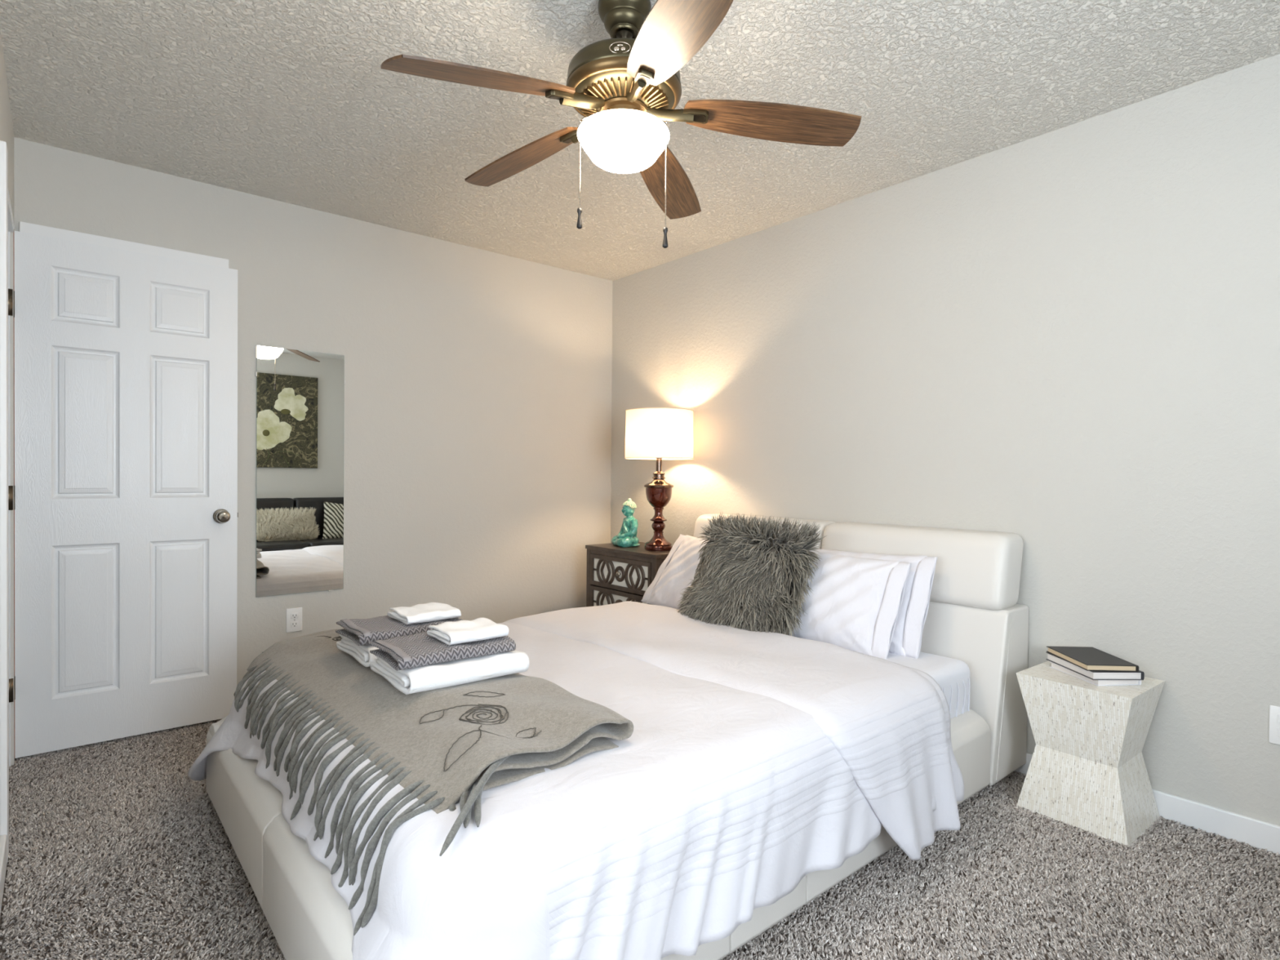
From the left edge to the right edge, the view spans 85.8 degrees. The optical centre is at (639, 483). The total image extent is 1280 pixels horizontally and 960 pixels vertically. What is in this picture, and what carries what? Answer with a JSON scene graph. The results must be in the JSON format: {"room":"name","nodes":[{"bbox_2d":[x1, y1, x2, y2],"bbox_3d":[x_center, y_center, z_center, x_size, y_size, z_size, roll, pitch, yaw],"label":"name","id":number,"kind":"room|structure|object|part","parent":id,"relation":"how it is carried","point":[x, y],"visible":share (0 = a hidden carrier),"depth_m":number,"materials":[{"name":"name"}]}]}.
{"room":"bedroom","nodes":[
{"label":"bedroom","id":0,"kind":"room"},
{"bbox_2d":[0,28,14,765],"bbox_3d":[-2.207,-0.118,1.381,1.330,2.440,2.350,0,1,-40],"label":"wall","id":1,"kind":"structure","parent":0,"point":[6,134],"depth_m":2.64,"materials":[{"name":"grey paint"}]},
{"bbox_2d":[0,834,7,915],"bbox_3d":[-1.387,1.064,1.457,0.016,0.090,1.372,0,1,-40],"label":"baseboard","id":2,"kind":"structure","parent":1,"relation":"attached to","point":[3,838],"depth_m":1.88,"materials":[{"name":"white paint"}]},
{"bbox_2d":[0,140,14,861],"bbox_3d":[-2.154,0.055,2.275,0.127,2.075,0.890,0,1,-40],"label":"trim","id":3,"kind":"structure","parent":1,"relation":"attached to","point":[6,221],"depth_m":1.98,"materials":[{"name":"white paint"}]},
{"bbox_2d":[13,137,612,684],"bbox_3d":[-1.866,-0.136,3.276,4.500,2.440,0.100,0,1,-40],"label":"wall","id":4,"kind":"structure","parent":0,"point":[477,433],"depth_m":3.74,"materials":[{"name":"grey paint"}]},
{"bbox_2d":[8,231,238,758],"bbox_3d":[-2.132,0.047,2.885,0.797,2.042,0.103,0,1,-40],"label":"door","id":5,"kind":"structure","parent":4,"relation":"in","point":[126,514],"depth_m":2.88,"materials":[{"name":"white paint"}]},
{"bbox_3d":[-2.262,0.554,2.813,0.217,0.613,0.010,0,1,-40],"label":"panel","id":6,"kind":"part","parent":5,"relation":"part of","materials":[{"name":"white paint"}]},
{"bbox_3d":[-2.255,-0.243,2.804,0.217,0.610,0.010,0,1,-40],"label":"panel","id":7,"kind":"part","parent":5,"relation":"part of","materials":[{"name":"white paint"}]},
{"bbox_3d":[-2.250,-0.754,2.798,0.217,0.216,0.010,0,1,-40],"label":"panel","id":8,"kind":"part","parent":5,"relation":"part of","materials":[{"name":"white paint"}]},
{"bbox_3d":[-2.018,0.554,3.019,0.218,0.613,0.010,0,1,-40],"label":"panel","id":9,"kind":"part","parent":5,"relation":"part of","materials":[{"name":"white paint"}]},
{"bbox_3d":[-2.011,-0.243,3.010,0.218,0.610,0.010,0,1,-40],"label":"panel","id":10,"kind":"part","parent":5,"relation":"part of","materials":[{"name":"white paint"}]},
{"bbox_3d":[-2.007,-0.754,3.005,0.218,0.216,0.010,0,1,-40],"label":"panel","id":11,"kind":"part","parent":5,"relation":"part of","materials":[{"name":"white paint"}]},
{"bbox_3d":[-1.871,0.148,3.085,0.066,0.066,0.068,0,1,-40],"label":"knob","id":12,"kind":"part","parent":5,"relation":"part of","materials":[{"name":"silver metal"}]},
{"bbox_2d":[19,221,228,754],"bbox_3d":[-2.171,0.029,2.944,0.715,2.113,0.016,0,1,-40],"label":"trim","id":13,"kind":"structure","parent":4,"relation":"attached to","point":[24,227],"depth_m":2.90,"materials":[{"name":"white paint"}]},
{"bbox_2d":[286,607,302,632],"bbox_3d":[-1.691,0.667,3.368,0.072,0.116,0.009,0,1,-40],"label":"wall outlet","id":14,"kind":"object","parent":4,"relation":"attached to","point":[294,615],"visible":1,"depth_m":3.37,"materials":[{"name":"white plastic"}]},
{"bbox_2d":[290,612,298,618],"bbox_3d":[-1.689,0.646,3.366,0.034,0.028,0.004,0,1,-40],"label":"socket","id":15,"kind":"object","parent":14,"relation":"attached to","point":[293,615],"depth_m":3.37,"materials":[{"name":"white plastic"}]},
{"bbox_2d":[290,621,298,627],"bbox_3d":[-1.690,0.689,3.366,0.034,0.028,0.004,0,1,-40],"label":"socket","id":16,"kind":"object","parent":14,"relation":"attached to","point":[293,624],"depth_m":3.37,"materials":[{"name":"white plastic"}]},
{"bbox_2d":[254,345,345,597],"bbox_3d":[-1.660,-0.053,3.378,0.409,1.196,0.013,0,1,-40],"label":"wall mirror","id":17,"kind":"object","parent":4,"relation":"attached to","point":[300,393],"visible":1,"depth_m":3.37,"materials":[{"name":"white mirror"}]},
{"bbox_2d":[0,0,1279,280],"bbox_3d":[-0.329,-1.372,1.461,4.500,0.100,4.820,0,1,-40],"label":"ceiling","id":18,"kind":"structure","parent":0,"point":[289,101],"depth_m":2.34,"materials":[{"name":"white paint"}]},
{"bbox_2d":[380,0,861,248],"bbox_3d":[-0.082,-0.991,1.905,1.208,0.668,1.220,0,1,-40],"label":"ceiling fan","id":19,"kind":"object","parent":18,"relation":"hanging from","point":[624,85],"visible":1,"depth_m":1.84,"materials":[{"name":"brown wood"}]},
{"bbox_3d":[-0.376,-0.986,1.678,0.472,0.097,0.135,0,1,-35],"label":"fan blade","id":20,"kind":"part","parent":19,"relation":"part of","materials":[{"name":"brown wood"}]},
{"bbox_3d":[-0.363,-1.013,2.149,0.476,0.065,0.135,1,1,37],"label":"fan blade","id":21,"kind":"part","parent":19,"relation":"part of","materials":[{"name":"brown wood"}]},
{"bbox_3d":[-0.168,-0.734,1.906,0.015,0.058,0.015,1,1,16],"label":"pull knob","id":22,"kind":"part","parent":19,"relation":"part of","materials":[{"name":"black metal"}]},
{"bbox_3d":[-0.135,-0.887,1.904,0.067,0.256,0.004,0,1,0],"label":"pull chain","id":23,"kind":"part","parent":19,"relation":"part of","materials":[{"name":"silver metal"}]},
{"bbox_3d":[-0.046,-0.929,1.904,0.255,0.100,0.255,0,1,-40],"label":"lamp shade","id":24,"kind":"part","parent":19,"relation":"part of","materials":[{"name":"white glass"}]},
{"bbox_3d":[0.041,-0.860,1.905,0.065,0.307,0.004,0,1,0],"label":"pull chain","id":25,"kind":"part","parent":19,"relation":"part of","materials":[{"name":"silver metal"}]},
{"bbox_3d":[0.070,-0.681,1.907,0.015,0.058,0.015,1,1,38],"label":"pull knob","id":26,"kind":"part","parent":19,"relation":"part of","materials":[{"name":"black plastic"}]},
{"bbox_3d":[0.090,-0.999,2.281,0.135,0.082,0.474,1,1,19],"label":"fan blade","id":27,"kind":"part","parent":19,"relation":"part of","materials":[{"name":"brown wood"}]},
{"bbox_3d":[0.067,-0.982,1.519,0.135,0.095,0.473,0,1,-17],"label":"fan blade","id":28,"kind":"part","parent":19,"relation":"part of","materials":[{"name":"brown wood"}]},
{"bbox_3d":[0.356,-0.992,1.891,0.474,0.082,0.135,1,1,1],"label":"fan blade","id":29,"kind":"part","parent":19,"relation":"part of","materials":[{"name":"brown wood"}]},
{"bbox_2d":[0,721,1279,959],"bbox_3d":[-0.351,1.177,1.490,4.500,0.120,4.820,0,1,-40],"label":"floor","id":30,"kind":"structure","parent":0,"point":[1052,919],"depth_m":1.81,"materials":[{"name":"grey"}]},
{"bbox_2d":[206,513,1028,959],"bbox_3d":[0.011,0.644,2.482,2.456,0.930,1.682,0,1,-40],"label":"upholstered bed","id":31,"kind":"object","parent":30,"relation":"on","point":[975,618],"visible":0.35,"depth_m":2.41,"materials":[{"name":"white leather"}]},
{"bbox_3d":[-0.613,0.923,2.976,2.130,0.261,0.118,0,1,-40],"label":"rail","id":32,"kind":"part","parent":31,"relation":"part of","materials":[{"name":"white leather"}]},
{"bbox_3d":[-0.883,0.935,1.729,0.118,0.260,1.662,0,1,-40],"label":"footboard","id":33,"kind":"part","parent":31,"relation":"part of","materials":[{"name":"white leather"}]},
{"bbox_2d":[693,513,835,549],"bbox_3d":[0.608,0.314,3.504,0.222,0.282,0.818,0,1,-40],"label":"cushion","id":34,"kind":"object","parent":31,"relation":"on","point":[702,520],"depth_m":3.48,"materials":[{"name":"white leather"}]},
{"bbox_3d":[0.391,0.945,1.793,2.130,0.261,0.118,0,1,-40],"label":"rail","id":35,"kind":"part","parent":31,"relation":"part of","materials":[{"name":"white leather"}]},
{"bbox_2d":[821,522,1023,610],"bbox_3d":[1.137,0.326,2.879,0.222,0.282,0.808,0,1,-40],"label":"cushion","id":36,"kind":"object","parent":31,"relation":"on","point":[975,570],"depth_m":2.65,"materials":[{"name":"white leather"}]},
{"bbox_2d":[880,651,970,719],"bbox_3d":[-0.051,0.739,2.427,2.030,0.216,1.536,0,1,-40],"label":"mattress","id":37,"kind":"object","parent":31,"relation":"on","point":[952,675],"visible":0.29,"depth_m":2.43,"materials":[{"name":"white fabric"}]},
{"bbox_2d":[187,600,964,959],"bbox_3d":[-0.247,0.800,2.267,1.912,0.468,1.908,0,1,-40],"label":"duvet","id":38,"kind":"object","parent":37,"relation":"on","point":[752,764],"visible":0.79,"depth_m":1.59,"materials":[{"name":"white fabric"}]},
{"bbox_2d":[233,628,633,935],"bbox_3d":[-0.689,0.671,1.943,0.637,0.294,1.628,0,1,-40],"label":"throw blanket","id":39,"kind":"object","parent":38,"relation":"on","point":[490,733],"visible":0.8,"depth_m":1.60,"materials":[{"name":"grey fabric"}]},
{"bbox_2d":[318,635,341,641],"bbox_3d":[-1.042,0.543,2.345,0.194,0.035,0.209,0,1,-40],"label":"flower","id":40,"kind":"object","parent":39,"relation":"on","point":[321,638],"depth_m":2.36,"materials":[{"name":"grey fabric"}]},
{"bbox_2d":[336,634,378,666],"bbox_3d":[-0.740,0.497,2.190,0.346,0.062,0.317,0,1,-40],"label":"bath towel","id":41,"kind":"object","parent":39,"relation":"on","point":[362,654],"visible":0.07,"depth_m":2.05,"materials":[{"name":"white fabric"}]},
{"bbox_2d":[335,615,462,645],"bbox_3d":[-0.750,0.449,2.177,0.339,0.039,0.242,0,1,-40],"label":"hand towel","id":42,"kind":"object","parent":41,"relation":"on","point":[362,632],"visible":0.55,"depth_m":2.10,"materials":[{"name":"grey fabric"}]},
{"bbox_2d":[387,602,461,624],"bbox_3d":[-0.691,0.413,2.211,0.184,0.034,0.177,0,1,-42],"label":"washcloth","id":43,"kind":"object","parent":42,"relation":"on","point":[429,611],"visible":1,"depth_m":2.17,"materials":[{"name":"white fabric"}]},
{"bbox_2d":[369,649,528,694],"bbox_3d":[-0.539,0.503,1.947,0.344,0.062,0.316,0,1,-39],"label":"bath towel","id":44,"kind":"object","parent":39,"relation":"on","point":[458,672],"visible":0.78,"depth_m":1.82,"materials":[{"name":"white fabric"}]},
{"bbox_2d":[368,631,515,671],"bbox_3d":[-0.550,0.455,1.933,0.338,0.038,0.242,0,1,-39],"label":"hand towel","id":45,"kind":"object","parent":44,"relation":"on","point":[420,649],"visible":0.9,"depth_m":1.86,"materials":[{"name":"grey fabric"}]},
{"bbox_2d":[426,617,508,645],"bbox_3d":[-0.491,0.418,1.967,0.184,0.034,0.177,0,1,-41],"label":"washcloth","id":46,"kind":"object","parent":45,"relation":"on","point":[450,633],"visible":1,"depth_m":1.93,"materials":[{"name":"white fabric"}]},
{"bbox_2d":[418,691,541,771],"bbox_3d":[-0.385,0.558,1.597,0.281,0.048,0.305,0,1,-40],"label":"flower","id":47,"kind":"object","parent":39,"relation":"on","point":[453,729],"depth_m":1.58,"materials":[{"name":"grey fabric"}]},
{"bbox_2d":[641,533,709,609],"bbox_3d":[0.301,0.457,3.333,0.229,0.376,0.748,0,1,-40],"label":"pillow","id":48,"kind":"object","parent":37,"relation":"on","point":[681,564],"visible":0.34,"depth_m":3.40,"materials":[{"name":"white fabric"}]},
{"bbox_2d":[677,511,826,635],"bbox_3d":[0.438,0.428,2.912,0.690,0.595,0.363,1,1,43],"label":"throw pillow","id":49,"kind":"object","parent":37,"relation":"on","point":[751,575],"visible":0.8,"depth_m":2.81,"materials":[{"name":"grey fur"}]},
{"bbox_2d":[789,551,911,658],"bbox_3d":[0.739,0.464,2.783,0.224,0.378,0.641,0,1,-40],"label":"pillow","id":50,"kind":"object","parent":37,"relation":"on","point":[854,603],"visible":0.58,"depth_m":2.63,"materials":[{"name":"white fabric"}]},
{"bbox_2d":[809,548,937,658],"bbox_3d":[0.854,0.463,2.808,0.199,0.379,0.662,0,1,-40],"label":"pillow","id":51,"kind":"object","parent":37,"relation":"on","point":[906,641],"visible":0.2,"depth_m":2.59,"materials":[{"name":"white fabric"}]},
{"bbox_3d":[0.825,0.758,3.174,0.316,0.610,1.678,0,1,-40],"label":"headboard","id":52,"kind":"part","parent":31,"relation":"part of","materials":[{"name":"white leather"}]},
{"bbox_2d":[0,719,1279,959],"bbox_3d":[0.112,1.111,1.885,3.073,0.011,4.608,0,1,-40],"label":"carpet","id":53,"kind":"object","parent":30,"relation":"on","point":[1020,948],"visible":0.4,"depth_m":1.90,"materials":[{"name":"grey carpet"}]},
{"bbox_2d":[585,542,672,606],"bbox_3d":[0.023,0.733,4.021,0.405,0.718,0.642,0,1,-40],"label":"nightstand","id":54,"kind":"object","parent":53,"relation":"on","point":[615,574],"visible":0.38,"depth_m":3.92,"materials":[{"name":"brown wood"}]},
{"bbox_3d":[-0.296,0.740,4.138,0.040,0.696,0.040,0,1,-40],"label":"leg","id":55,"kind":"part","parent":54,"relation":"part of","materials":[{"name":"brown wood"}]},
{"bbox_3d":[-0.119,0.513,3.897,0.027,0.032,0.032,0,1,-40],"label":"knob","id":56,"kind":"part","parent":54,"relation":"part of","materials":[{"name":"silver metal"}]},
{"bbox_3d":[0.017,0.703,4.016,0.362,0.184,0.546,0,1,-40],"label":"drawer","id":57,"kind":"part","parent":54,"relation":"part of","materials":[{"name":"brown wood"}]},
{"bbox_3d":[0.018,0.513,4.013,0.362,0.184,0.546,0,1,-40],"label":"drawer","id":58,"kind":"part","parent":54,"relation":"part of","materials":[{"name":"brown wood"}]},
{"bbox_3d":[-0.105,0.407,3.907,0.028,0.025,0.560,0,1,-40],"label":"rail","id":59,"kind":"part","parent":54,"relation":"part of","materials":[{"name":"brown wood"}]},
{"bbox_2d":[611,497,639,547],"bbox_3d":[-0.078,0.230,4.098,0.157,0.286,0.201,0,1,-22],"label":"statue","id":60,"kind":"object","parent":54,"relation":"on","point":[627,537],"visible":1,"depth_m":4.07,"materials":[{"name":"teal ceramic"}]},
{"bbox_3d":[0.086,0.748,3.688,0.040,0.696,0.040,0,1,-40],"label":"leg","id":61,"kind":"part","parent":54,"relation":"part of","materials":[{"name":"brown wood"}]},
{"bbox_2d":[624,407,693,551],"bbox_3d":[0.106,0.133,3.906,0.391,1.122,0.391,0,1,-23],"label":"table lamp","id":62,"kind":"object","parent":54,"relation":"on","point":[658,433],"visible":0.99,"depth_m":3.76,"materials":[{"name":"white fabric"}]},
{"bbox_3d":[0.105,0.204,3.907,0.096,0.133,0.096,0,1,-40],"label":"lamp stem","id":63,"kind":"part","parent":62,"relation":"part of","materials":[{"name":"brown wood"}]},
{"bbox_3d":[0.110,-0.276,3.902,0.386,0.271,0.386,0,1,-40],"label":"lamp shade","id":64,"kind":"part","parent":62,"relation":"part of","materials":[{"name":"white fabric"}]},
{"bbox_2d":[1016,660,1164,845],"bbox_3d":[1.528,0.891,2.346,0.313,0.466,0.342,0,1,-38],"label":"side table","id":65,"kind":"object","parent":30,"relation":"on","point":[1087,771],"visible":0.92,"depth_m":2.25,"materials":[{"name":"white stone"}]},
{"bbox_2d":[1049,661,1141,686],"bbox_3d":[1.552,0.648,2.356,0.154,0.020,0.225,0,1,-6],"label":"book","id":66,"kind":"object","parent":65,"relation":"on","point":[1098,682],"visible":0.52,"depth_m":2.25,"materials":[{"name":"white paper"}]},
{"bbox_2d":[1045,652,1144,679],"bbox_3d":[1.551,0.624,2.360,0.169,0.027,0.250,0,1,-1],"label":"book","id":67,"kind":"object","parent":66,"relation":"on","point":[1094,675],"visible":0.59,"depth_m":2.24,"materials":[{"name":"white paper"}]},
{"bbox_2d":[1046,646,1138,671],"bbox_3d":[1.544,0.600,2.360,0.164,0.020,0.245,1,1,3],"label":"book","id":68,"kind":"object","parent":67,"relation":"on","point":[1089,659],"visible":1,"depth_m":2.32,"materials":[{"name":"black paper"}]},
{"bbox_2d":[610,53,1279,826],"bbox_3d":[1.338,-0.104,2.898,0.100,2.440,4.620,0,1,-40],"label":"wall","id":69,"kind":"structure","parent":0,"point":[1065,340],"depth_m":2.56,"materials":[{"name":"grey paint"}]},
{"bbox_2d":[1013,752,1279,854],"bbox_3d":[1.281,1.072,2.879,0.014,0.088,4.610,0,1,-40],"label":"baseboard","id":70,"kind":"structure","parent":69,"relation":"attached to","point":[1260,834],"depth_m":2.20,"materials":[{"name":"white paint"}]},
{"bbox_2d":[1268,705,1279,745],"bbox_3d":[1.955,0.739,2.087,0.009,0.116,0.072,0,1,-40],"label":"wall outlet","id":71,"kind":"object","parent":69,"relation":"attached to","point":[1274,711],"visible":1,"depth_m":2.10,"materials":[{"name":"white plastic"}]},
{"bbox_2d":[1276,728,1279,737],"bbox_3d":[1.953,0.760,2.086,0.004,0.028,0.034,0,1,-40],"label":"socket","id":72,"kind":"object","parent":71,"relation":"attached to","point":[1277,729],"depth_m":2.10,"materials":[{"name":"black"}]},
{"bbox_2d":[1277,714,1279,724],"bbox_3d":[1.954,0.718,2.085,0.004,0.028,0.034,0,1,-40],"label":"socket","id":73,"kind":"object","parent":71,"relation":"attached to","point":[1278,715],"depth_m":2.09,"materials":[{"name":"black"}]}
]}

